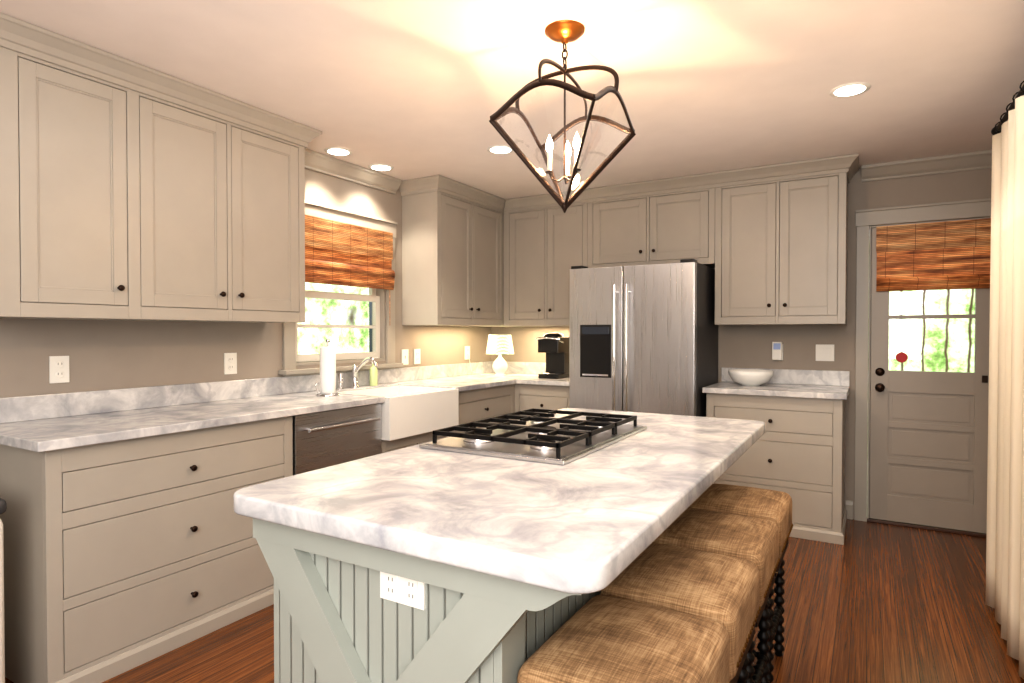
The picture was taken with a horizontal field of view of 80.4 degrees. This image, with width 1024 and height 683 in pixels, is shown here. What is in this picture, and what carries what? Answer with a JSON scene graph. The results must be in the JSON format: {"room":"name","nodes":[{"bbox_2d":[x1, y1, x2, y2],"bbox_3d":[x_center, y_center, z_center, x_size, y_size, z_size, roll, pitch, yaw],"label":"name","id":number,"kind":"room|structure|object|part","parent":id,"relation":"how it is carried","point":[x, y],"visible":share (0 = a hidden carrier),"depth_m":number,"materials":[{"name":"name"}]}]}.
{"room":"kitchen","nodes":[
{"label":"kitchen","id":0,"kind":"room"},
{"bbox_2d":[0,168,490,397],"bbox_3d":[-1.956,0.040,2.853,0.120,2.440,6.980,0,1,30],"label":"wall","id":1,"kind":"structure","parent":0,"point":[110,354],"depth_m":3.16,"materials":[{"name":"paint"}]},
{"bbox_2d":[49,356,69,382],"bbox_3d":[-1.989,0.123,2.665,0.010,0.118,0.075,0,1,30],"label":"electrical outlet","id":2,"kind":"object","parent":1,"relation":"attached to","point":[58,369],"visible":1,"depth_m":2.66,"materials":[{"name":"white plastic"}]},
{"bbox_2d":[0,17,247,322],"bbox_3d":[-1.762,-0.636,2.715,0.337,1.077,1.000,0,1,30],"label":"upper cabinet","id":3,"kind":"object","parent":1,"relation":"attached to","point":[131,190],"depth_m":2.54,"materials":[{"name":"paint"}]},
{"bbox_2d":[224,353,236,373],"bbox_3d":[-1.569,0.123,3.381,0.010,0.118,0.075,0,1,30],"label":"electrical outlet","id":4,"kind":"object","parent":1,"relation":"attached to","point":[230,363],"visible":1,"depth_m":3.38,"materials":[{"name":"white plastic"}]},
{"bbox_2d":[244,105,307,322],"bbox_3d":[-1.443,-0.644,3.258,0.337,1.077,0.535,0,1,30],"label":"upper cabinet","id":5,"kind":"object","parent":1,"relation":"attached to","point":[276,156],"depth_m":3.24,"materials":[{"name":"paint"}]},
{"bbox_2d":[278,201,402,376],"bbox_3d":[-1.163,-0.310,4.122,0.193,1.145,1.060,0,1,30],"label":"window","id":6,"kind":"structure","parent":1,"relation":"in","point":[290,363],"depth_m":4.19,"materials":[{"name":"paint"}]},
{"bbox_3d":[-1.203,-0.312,4.145,0.065,0.875,0.794,0,1,30],"label":"window sash","id":7,"kind":"part","parent":6,"relation":"part of","materials":[{"name":"clear glass"}]},
{"bbox_2d":[305,215,394,289],"bbox_3d":[-1.089,-0.451,4.076,0.040,0.678,0.862,0,1,30],"label":"window blind","id":8,"kind":"object","parent":6,"relation":"attached to","point":[340,253],"visible":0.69,"depth_m":4.05,"materials":[{"name":"brown wood"}]},
{"bbox_2d":[304,148,401,193],"bbox_3d":[-1.113,-1.147,4.075,0.075,0.099,1.050,0,1,30],"label":"crown molding","id":9,"kind":"structure","parent":1,"relation":"attached to","point":[354,173],"depth_m":4.09,"materials":[{"name":"paint"}]},
{"bbox_2d":[402,349,408,364],"bbox_3d":[-0.818,0.120,4.656,0.014,0.118,0.075,0,1,30],"label":"light switch","id":10,"kind":"object","parent":1,"relation":"attached to","point":[404,356],"visible":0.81,"depth_m":4.65,"materials":[{"name":"white plastic"}]},
{"bbox_2d":[414,349,419,363],"bbox_3d":[-0.747,0.118,4.782,0.010,0.118,0.075,0,1,30],"label":"electrical outlet","id":11,"kind":"object","parent":1,"relation":"attached to","point":[416,356],"visible":1,"depth_m":4.78,"materials":[{"name":"white plastic"}]},
{"bbox_2d":[399,175,478,325],"bbox_3d":[-0.557,-0.665,4.769,0.337,1.077,0.538,0,1,30],"label":"upper cabinet","id":12,"kind":"object","parent":1,"relation":"attached to","point":[452,252],"depth_m":4.58,"materials":[{"name":"paint"}]},
{"bbox_2d":[465,346,469,359],"bbox_3d":[-0.395,0.100,5.382,0.010,0.118,0.075,0,1,30],"label":"electrical outlet","id":13,"kind":"object","parent":1,"relation":"attached to","point":[467,351],"visible":1,"depth_m":5.38,"materials":[{"name":"white plastic"}]},
{"bbox_2d":[479,191,519,326],"bbox_3d":[-0.271,-0.672,5.257,0.337,1.077,0.865,0,1,30],"label":"upper cabinet","id":14,"kind":"object","parent":1,"relation":"attached to","point":[491,208],"depth_m":5.10,"materials":[{"name":"paint"}]},
{"bbox_2d":[0,0,1023,198],"bbox_3d":[-0.239,-1.206,1.828,4.100,0.080,6.980,0,1,30],"label":"ceiling","id":15,"kind":"structure","parent":0,"point":[409,89],"depth_m":2.64,"materials":[{"name":"paint"}]},
{"bbox_2d":[324,147,351,155],"bbox_3d":[-1.089,-1.190,3.799,0.170,0.006,0.170,0,1,30],"label":"recessed light","id":16,"kind":"object","parent":15,"relation":"in","point":[337,151],"visible":1,"depth_m":3.78,"materials":[{"name":"white plastic"}]},
{"bbox_2d":[368,164,393,170],"bbox_3d":[-0.899,-1.195,4.163,0.170,0.006,0.170,0,1,30],"label":"recessed light","id":17,"kind":"object","parent":15,"relation":"in","point":[381,167],"visible":1,"depth_m":4.15,"materials":[{"name":"white plastic"}]},
{"bbox_2d":[487,145,512,153],"bbox_3d":[-0.070,-1.189,3.758,0.170,0.006,0.170,0,1,30],"label":"recessed light","id":18,"kind":"object","parent":15,"relation":"in","point":[500,149],"visible":0.94,"depth_m":3.74,"materials":[{"name":"white plastic"}]},
{"bbox_2d":[489,20,635,212],"bbox_3d":[0.199,-0.828,2.284,0.428,0.686,0.428,0,1,30],"label":"pendant lantern","id":19,"kind":"object","parent":15,"relation":"hanging from","point":[564,32],"visible":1,"depth_m":2.26,"materials":[{"name":"metal"}]},
{"bbox_2d":[829,82,870,96],"bbox_3d":[1.581,-1.176,2.836,0.170,0.006,0.170,0,1,30],"label":"recessed light","id":20,"kind":"object","parent":15,"relation":"in","point":[850,89],"visible":1,"depth_m":2.82,"materials":[{"name":"white plastic"}]},
{"bbox_2d":[5,519,1023,682],"bbox_3d":[-0.239,1.304,1.863,4.100,0.060,6.980,0,1,30],"label":"floor","id":21,"kind":"structure","parent":0,"point":[870,602],"depth_m":2.69,"materials":[{"name":"brown wood"}]},
{"bbox_2d":[0,498,6,682],"bbox_3d":[-1.901,0.890,1.925,0.394,0.767,0.383,0,1,30],"label":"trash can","id":22,"kind":"object","parent":21,"relation":"on","point":[3,505],"visible":1,"depth_m":2.00,"materials":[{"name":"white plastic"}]},
{"bbox_2d":[0,416,292,682],"bbox_3d":[-1.607,0.816,2.704,0.637,0.893,1.063,0,1,30],"label":"base cabinet","id":23,"kind":"object","parent":21,"relation":"on","point":[121,556],"visible":0.81,"depth_m":2.34,"materials":[{"name":"paint"}]},
{"bbox_2d":[293,403,381,474],"bbox_3d":[-1.160,0.806,3.424,0.646,0.893,0.623,0,1,30],"label":"dishwasher","id":24,"kind":"object","parent":21,"relation":"on","point":[323,439],"visible":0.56,"depth_m":3.23,"materials":[{"name":"silver metal"}]},
{"bbox_2d":[381,431,450,452],"bbox_3d":[-0.842,0.912,4.009,0.637,0.665,0.684,0,1,30],"label":"base cabinet","id":25,"kind":"object","parent":21,"relation":"on","point":[396,444],"visible":0.1,"depth_m":3.76,"materials":[{"name":"paint"}]},
{"bbox_2d":[253,518,600,682],"bbox_3d":[0.203,0.835,2.032,0.885,0.873,1.792,0,1,30],"label":"kitchen island","id":26,"kind":"object","parent":21,"relation":"on","point":[345,611],"visible":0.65,"depth_m":1.31,"materials":[{"name":"paint"}]},
{"bbox_2d":[233,408,764,593],"bbox_3d":[0.205,0.374,2.024,0.950,0.048,1.910,0,1,30],"label":"island countertop","id":27,"kind":"structure","parent":26,"relation":"on","point":[599,519],"depth_m":1.38,"materials":[{"name":"stone"}]},
{"bbox_2d":[419,408,646,464],"bbox_3d":[0.113,0.320,2.188,0.525,0.054,0.760,0,1,30],"label":"cooktop","id":28,"kind":"object","parent":27,"relation":"in","point":[537,436],"visible":1,"depth_m":2.02,"materials":[{"name":"silver metal"}]},
{"bbox_2d":[451,384,514,432],"bbox_3d":[-0.473,0.788,4.666,0.606,0.892,0.814,0,1,30],"label":"base cabinet","id":29,"kind":"object","parent":21,"relation":"on","point":[481,404],"visible":0.17,"depth_m":4.50,"materials":[{"name":"paint"}]},
{"bbox_2d":[0,361,523,451],"bbox_3d":[-0.896,0.281,3.887,0.660,0.141,3.882,0,1,30],"label":"countertop","id":30,"kind":"structure","parent":29,"relation":"on","point":[44,422],"depth_m":2.92,"materials":[{"name":"stone"}]},
{"bbox_2d":[315,339,341,395],"bbox_3d":[-1.096,0.151,3.598,0.152,0.335,0.157,0,1,30],"label":"paper towel","id":31,"kind":"object","parent":30,"relation":"on","point":[327,383],"visible":1,"depth_m":3.57,"materials":[{"name":"white paper"}]},
{"bbox_2d":[337,357,377,388],"bbox_3d":[-1.002,0.208,4.043,0.230,0.210,0.254,0,1,30],"label":"faucet","id":32,"kind":"object","parent":30,"relation":"on","point":[356,369],"visible":0.98,"depth_m":4.08,"materials":[{"name":"silver metal"}]},
{"bbox_2d":[369,357,377,385],"bbox_3d":[-0.965,0.208,4.245,0.067,0.203,0.056,0,1,30],"label":"soap bottle","id":33,"kind":"object","parent":30,"relation":"on","point":[373,375],"visible":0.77,"depth_m":4.23,"materials":[{"name":"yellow plastic"}]},
{"bbox_2d":[337,385,458,440],"bbox_3d":[-0.768,0.448,3.959,0.535,0.250,0.690,0,1,30],"label":"farmhouse sink","id":34,"kind":"object","parent":30,"relation":"in","point":[407,411],"visible":0.69,"depth_m":3.83,"materials":[{"name":"white ceramic"}]},
{"bbox_2d":[468,335,513,375],"bbox_3d":[-0.170,0.117,5.354,0.399,0.355,0.250,0,1,30],"label":"table lamp","id":35,"kind":"object","parent":30,"relation":"on","point":[499,345],"visible":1,"depth_m":5.24,"materials":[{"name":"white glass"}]},
{"bbox_2d":[515,384,568,419],"bbox_3d":[0.389,0.783,5.022,0.515,0.893,0.637,0,1,30],"label":"base cabinet","id":36,"kind":"object","parent":21,"relation":"on","point":[531,396],"visible":0.25,"depth_m":4.78,"materials":[{"name":"paint"}]},
{"bbox_2d":[520,362,568,385],"bbox_3d":[0.410,0.266,5.000,0.465,0.141,0.642,0,1,30],"label":"countertop","id":37,"kind":"structure","parent":36,"relation":"on","point":[529,372],"depth_m":5.04,"materials":[{"name":"stone"}]},
{"bbox_2d":[536,333,568,378],"bbox_3d":[0.344,0.114,4.996,0.206,0.371,0.298,0,1,30],"label":"coffee maker","id":38,"kind":"object","parent":37,"relation":"on","point":[554,347],"visible":0.85,"depth_m":4.95,"materials":[{"name":"black plastic"}]},
{"bbox_2d":[517,595,729,682],"bbox_3d":[0.245,0.943,1.266,0.345,0.678,0.420,0,1,30],"label":"stool","id":39,"kind":"object","parent":21,"relation":"on","point":[602,639],"visible":1,"depth_m":1.22,"materials":[{"name":"brown fabric"}]},
{"bbox_2d":[569,259,717,416],"bbox_3d":[0.986,0.333,4.541,0.914,1.778,0.797,0,1,30],"label":"fridge","id":40,"kind":"object","parent":21,"relation":"on","point":[643,338],"visible":0.5,"depth_m":4.22,"materials":[{"name":"silver metal"}]},
{"bbox_2d":[600,543,760,682],"bbox_3d":[0.460,0.938,1.633,0.345,0.678,0.420,0,1,30],"label":"stool","id":41,"kind":"object","parent":21,"relation":"on","point":[723,590],"visible":0.56,"depth_m":1.54,"materials":[{"name":"brown fabric"}]},
{"bbox_2d":[652,508,779,682],"bbox_3d":[0.675,0.933,2.000,0.345,0.678,0.420,0,1,30],"label":"stool","id":42,"kind":"object","parent":21,"relation":"on","point":[755,540],"visible":0.4,"depth_m":1.92,"materials":[{"name":"brown fabric"}]},
{"bbox_2d":[687,484,792,682],"bbox_3d":[0.891,0.928,2.366,0.345,0.678,0.420,0,1,30],"label":"stool","id":43,"kind":"object","parent":21,"relation":"on","point":[774,506],"visible":0.33,"depth_m":2.28,"materials":[{"name":"brown fabric"}]},
{"bbox_2d":[706,393,846,544],"bbox_3d":[1.829,0.795,4.177,0.829,0.893,0.637,0,1,30],"label":"base cabinet","id":44,"kind":"object","parent":21,"relation":"on","point":[795,451],"visible":0.58,"depth_m":3.85,"materials":[{"name":"paint"}]},
{"bbox_2d":[702,368,849,399],"bbox_3d":[1.824,0.277,4.170,0.860,0.141,0.642,0,1,30],"label":"countertop","id":45,"kind":"structure","parent":44,"relation":"on","point":[823,384],"depth_m":4.22,"materials":[{"name":"stone"}]},
{"bbox_2d":[728,369,773,385],"bbox_3d":[1.685,0.257,4.279,0.300,0.105,0.300,0,1,30],"label":"bowl","id":46,"kind":"object","parent":45,"relation":"on","point":[750,377],"visible":1,"depth_m":4.18,"materials":[{"name":"ceramic"}]},
{"bbox_2d":[491,168,991,518],"bbox_3d":[1.548,0.013,4.774,3.980,2.440,0.120,0,1,30],"label":"wall","id":47,"kind":"structure","parent":0,"point":[744,346],"depth_m":4.25,"materials":[{"name":"paint"}]},
{"bbox_2d":[504,189,603,325],"bbox_3d":[0.350,-0.671,5.198,0.783,1.077,0.337,0,1,30],"label":"upper cabinet","id":48,"kind":"object","parent":47,"relation":"attached to","point":[545,242],"depth_m":5.06,"materials":[{"name":"paint"}]},
{"bbox_2d":[587,188,714,267],"bbox_3d":[1.108,-0.885,4.734,0.988,0.637,0.367,0,1,30],"label":"upper cabinet","id":49,"kind":"object","parent":47,"relation":"attached to","point":[675,227],"visible":0.83,"depth_m":4.58,"materials":[{"name":"paint"}]},
{"bbox_2d":[772,342,782,359],"bbox_3d":[1.945,0.070,4.443,0.074,0.135,0.046,0,1,30],"label":"thermostat","id":50,"kind":"object","parent":47,"relation":"attached to","point":[777,350],"visible":1,"depth_m":4.43,"materials":[{"name":"white plastic"}]},
{"bbox_2d":[715,172,847,324],"bbox_3d":[1.891,-0.658,4.277,0.825,1.077,0.367,0,1,30],"label":"upper cabinet","id":51,"kind":"object","parent":47,"relation":"attached to","point":[781,252],"visible":0.94,"depth_m":4.13,"materials":[{"name":"paint"}]},
{"bbox_2d":[816,344,833,360],"bbox_3d":[2.221,0.080,4.302,0.118,0.118,0.010,0,1,30],"label":"light switch","id":52,"kind":"object","parent":47,"relation":"attached to","point":[824,352],"visible":1,"depth_m":4.30,"materials":[{"name":"white plastic"}]},
{"bbox_2d":[845,500,852,519],"bbox_3d":[-0.239,1.209,1.862,3.856,0.129,6.736,0,1,30],"label":"baseboard","id":53,"kind":"structure","parent":47,"relation":"attached to","point":[849,506],"depth_m":4.23,"materials":[{"name":"paint"}]},
{"bbox_2d":[854,198,990,521],"bbox_3d":[2.775,0.171,4.032,0.865,2.145,0.156,0,1,30],"label":"door frame","id":54,"kind":"structure","parent":47,"relation":"attached to","point":[867,221],"depth_m":4.17,"materials":[{"name":"paint"}]},
{"bbox_2d":[861,150,991,181],"bbox_3d":[2.717,-1.145,3.955,0.757,0.099,0.076,0,1,30],"label":"crown molding","id":55,"kind":"structure","parent":47,"relation":"attached to","point":[976,160],"depth_m":3.95,"materials":[{"name":"paint"}]},
{"bbox_2d":[867,518,986,536],"bbox_3d":[2.787,1.234,4.056,0.709,0.018,0.131,0,1,30],"label":"door threshold sill","id":56,"kind":"structure","parent":47,"relation":"attached to","point":[928,527],"depth_m":4.01,"materials":[{"name":"brown wood"}]},
{"bbox_2d":[869,228,989,533],"bbox_3d":[2.756,0.223,3.989,0.680,1.998,0.106,0,1,30],"label":"door","id":57,"kind":"structure","parent":47,"relation":"in","point":[928,447],"depth_m":4.01,"materials":[{"name":"paint"}]},
{"bbox_2d":[876,218,990,291],"bbox_3d":[2.750,-0.558,3.968,0.626,0.440,0.032,0,1,30],"label":"window blind","id":58,"kind":"object","parent":57,"relation":"attached to","point":[946,255],"visible":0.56,"depth_m":3.96,"materials":[{"name":"brown wood"}]},
{"bbox_3d":[1.447,0.069,0.787,0.120,2.440,6.860,0,1,30],"label":"wall","id":59,"kind":"structure","parent":0,"visible":0},
{"bbox_2d":[991,81,1023,134],"bbox_3d":[1.801,-0.995,1.782,0.284,0.080,2.520,0,1,30],"label":"curtain rod","id":60,"kind":"object","parent":59,"relation":"attached to","point":[995,130],"visible":0.6,"depth_m":2.66,"materials":[{"name":"black metal"}]},
{"bbox_2d":[986,95,1023,678],"bbox_3d":[1.853,0.150,2.117,0.082,2.200,1.723,0,1,30],"label":"curtain","id":61,"kind":"object","parent":60,"relation":"hanging from","point":[1005,545],"visible":1,"depth_m":2.52,"materials":[{"name":"fabric"}]},
{"label":"outside","id":62,"kind":"structure","parent":0,"visible":0},
{"bbox_2d":[298,282,368,354],"bbox_3d":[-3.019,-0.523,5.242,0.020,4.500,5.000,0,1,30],"label":"foliage","id":63,"kind":"object","parent":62,"point":[356,341],"depth_m":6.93,"materials":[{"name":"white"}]},
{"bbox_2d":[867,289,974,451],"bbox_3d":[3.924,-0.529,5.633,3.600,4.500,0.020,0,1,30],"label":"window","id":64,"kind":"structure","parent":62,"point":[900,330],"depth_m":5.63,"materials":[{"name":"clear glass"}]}
]}

